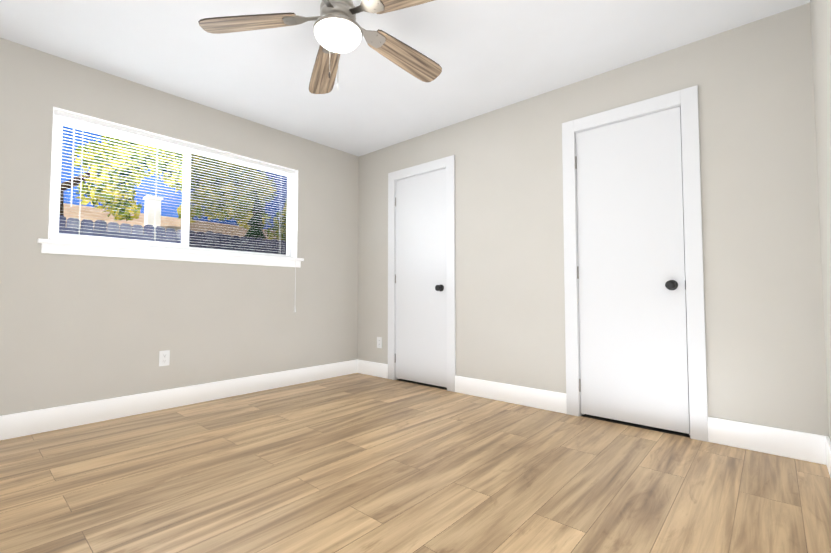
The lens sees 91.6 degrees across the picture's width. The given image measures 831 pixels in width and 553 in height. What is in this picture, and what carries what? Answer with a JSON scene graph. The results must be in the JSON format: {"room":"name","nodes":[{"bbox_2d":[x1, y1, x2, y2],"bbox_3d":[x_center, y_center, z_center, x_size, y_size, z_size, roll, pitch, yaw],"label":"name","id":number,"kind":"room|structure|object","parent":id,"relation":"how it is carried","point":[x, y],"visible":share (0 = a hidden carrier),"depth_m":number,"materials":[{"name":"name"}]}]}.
{"room":"empty bedroom","nodes":[
{"label":"empty bedroom","id":0,"kind":"room"},
{"bbox_2d":[0,38,358,415],"bbox_3d":[-2.050,-0.212,3.088,0.160,2.440,5.960,-2,-3,41],"label":"wall","id":1,"kind":"structure","parent":0,"point":[75,329],"depth_m":3.01,"materials":[{"name":"paint"}]},
{"bbox_2d":[159,350,169,365],"bbox_3d":[-1.914,0.623,3.078,0.009,0.115,0.070,-2,-3,41],"label":"outlet","id":2,"kind":"object","parent":1,"relation":"attached to","point":[164,358],"visible":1,"depth_m":3.08,"materials":[{"name":"white plastic"}]},
{"bbox_2d":[37,238,303,267],"bbox_3d":[-1.800,-0.162,3.315,0.172,0.089,1.925,-2,-3,41],"label":"window sill","id":3,"kind":"structure","parent":1,"relation":"attached to","point":[50,246],"depth_m":3.04,"materials":[{"name":"white wood"}]},
{"bbox_2d":[48,107,297,257],"bbox_3d":[-1.819,-0.641,3.353,0.140,0.880,1.825,-2,-3,41],"label":"window","id":4,"kind":"structure","parent":1,"relation":"in","point":[54,215],"depth_m":3.46,"materials":[{"name":"white plastic"}]},
{"bbox_2d":[49,109,295,257],"bbox_3d":[-1.797,-0.644,3.333,0.046,0.864,1.801,-2,-3,41],"label":"window blind","id":5,"kind":"object","parent":4,"relation":"attached to","point":[123,130],"visible":0.85,"depth_m":3.12,"materials":[{"name":"white plastic"}]},
{"bbox_2d":[291,174,295,311],"bbox_3d":[-1.184,-0.336,3.934,0.083,1.360,0.019,-2,-3,41],"label":"blind cord","id":6,"kind":"object","parent":5,"relation":"hanging from","point":[291,242],"visible":1,"depth_m":3.95,"materials":[{"name":"white fabric"}]},
{"bbox_2d":[0,359,357,439],"bbox_3d":[-1.770,0.942,3.224,0.015,0.145,3.410,-2,-3,41],"label":"baseboard","id":7,"kind":"structure","parent":1,"relation":"attached to","point":[15,425],"depth_m":3.00,"materials":[{"name":"white wood"}]},
{"bbox_2d":[0,0,809,156],"bbox_3d":[-0.621,-1.546,1.884,3.970,0.120,5.960,-2,-3,41],"label":"ceiling","id":8,"kind":"structure","parent":0,"point":[487,56],"depth_m":2.59,"materials":[{"name":"paint"}]},
{"bbox_2d":[198,0,441,93],"bbox_3d":[-0.338,-1.165,1.950,1.225,0.636,1.228,-2,-3,41],"label":"ceiling fan","id":9,"kind":"object","parent":8,"relation":"hanging from","point":[338,29],"visible":1,"depth_m":1.94,"materials":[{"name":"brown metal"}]},
{"bbox_2d":[0,373,830,552],"bbox_3d":[-0.621,0.982,1.775,3.970,0.060,5.960,-2,-3,41],"label":"floor","id":10,"kind":"structure","parent":0,"point":[356,463],"depth_m":1.86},
{"bbox_2d":[358,3,828,436],"bbox_3d":[0.776,-0.200,3.382,3.690,2.440,0.120,-2,-3,41],"label":"wall","id":11,"kind":"structure","parent":0,"point":[764,330],"depth_m":2.45,"materials":[{"name":"paint"}]},
{"bbox_2d":[357,360,387,378],"bbox_3d":[-0.461,0.990,4.332,0.480,0.145,0.015,-2,-3,41],"label":"baseboard","id":12,"kind":"structure","parent":11,"relation":"attached to","point":[372,368],"depth_m":4.32,"materials":[{"name":"white wood"}]},
{"bbox_2d":[377,337,381,347],"bbox_3d":[-0.384,0.700,4.281,0.070,0.115,0.009,-2,-3,41],"label":"outlet","id":13,"kind":"object","parent":11,"relation":"attached to","point":[379,342],"visible":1,"depth_m":4.27,"materials":[{"name":"white plastic"}]},
{"bbox_2d":[395,168,446,389],"bbox_3d":[0.042,0.020,3.943,0.670,2.050,0.136,-2,-3,41],"label":"door","id":14,"kind":"structure","parent":11,"relation":"in","point":[421,316],"depth_m":3.93,"materials":[{"name":"white wood"}]},
{"bbox_2d":[388,155,455,391],"bbox_3d":[0.076,-0.027,3.980,0.852,2.146,0.138,-2,-3,41],"label":"door frame","id":15,"kind":"structure","parent":11,"relation":"attached to","point":[448,163],"depth_m":3.78,"materials":[{"name":"white wood"}]},
{"bbox_2d":[455,376,565,413],"bbox_3d":[0.732,0.945,3.282,1.000,0.145,0.015,-2,-3,41],"label":"baseboard","id":16,"kind":"structure","parent":11,"relation":"attached to","point":[538,398],"depth_m":3.23,"materials":[{"name":"white wood"}]},
{"bbox_2d":[575,106,689,436],"bbox_3d":[1.426,-0.038,2.724,0.660,2.060,0.136,-2,-3,41],"label":"door","id":17,"kind":"structure","parent":11,"relation":"in","point":[631,277],"depth_m":2.70,"materials":[{"name":"white wood"}]},
{"bbox_2d":[562,85,708,441],"bbox_3d":[1.460,-0.084,2.761,0.842,2.156,0.138,-2,-3,41],"label":"door frame","id":18,"kind":"structure","parent":11,"relation":"attached to","point":[686,100],"depth_m":2.51,"materials":[{"name":"white wood"}]},
{"bbox_2d":[708,417,825,464],"bbox_3d":[1.920,0.899,2.234,0.490,0.145,0.015,-2,-3,41],"label":"baseboard","id":19,"kind":"structure","parent":11,"relation":"attached to","point":[809,447],"depth_m":2.21,"materials":[{"name":"white wood"}]},
{"bbox_2d":[810,0,830,440],"bbox_3d":[0.823,-0.322,0.557,0.120,2.440,5.960,-2,-3,41],"label":"wall","id":20,"kind":"structure","parent":0,"point":[820,12],"depth_m":1.89,"materials":[{"name":"paint"}]},
{"bbox_2d":[825,436,830,477],"bbox_3d":[0.987,0.837,0.795,0.015,0.145,3.410,-2,-3,41],"label":"baseboard","id":21,"kind":"structure","parent":20,"relation":"attached to","point":[828,450],"depth_m":1.97,"materials":[{"name":"white wood"}]},
{"label":"outside","id":22,"kind":"structure","parent":0,"visible":0},
{"bbox_3d":[-13.002,2.176,20.820,39.840,0.200,45.000,-2,-3,41],"label":"ground","id":23,"kind":"structure","parent":22,"visible":0},
{"bbox_2d":[59,134,276,230],"bbox_3d":[-5.607,-1.088,9.884,1.957,5.378,5.173,-2,-3,41],"label":"tree","id":24,"kind":"object","parent":23,"relation":"on","point":[119,209],"depth_m":8.75,"materials":[{"name":"green plant"}]},
{"bbox_2d":[64,195,275,239],"bbox_3d":[-7.979,-0.201,15.154,5.600,4.060,13.000,-2,-3,41],"label":"house","id":25,"kind":"structure","parent":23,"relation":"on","point":[86,211],"depth_m":12.07,"materials":[{"name":"paint"}]},
{"bbox_2d":[59,215,285,254],"bbox_3d":[-1.951,0.426,7.839,0.108,2.175,18.053,-2,-3,41],"label":"fence","id":26,"kind":"object","parent":23,"relation":"on","point":[106,232],"depth_m":5.74,"materials":[{"name":"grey wood"}]},
{"bbox_2d":[245,195,265,238],"bbox_3d":[-3.781,-0.226,9.482,0.945,3.620,0.975,-2,-3,41],"label":"tree","id":27,"kind":"object","parent":23,"relation":"on","point":[252,229],"depth_m":9.45,"materials":[{"name":"green plant"}]},
{"bbox_2d":[265,199,286,241],"bbox_3d":[-3.456,-0.606,13.766,1.725,4.749,3.358,-2,-3,41],"label":"tree","id":28,"kind":"object","parent":23,"relation":"on","point":[285,224],"depth_m":12.91,"materials":[{"name":"green plant"}]}
]}

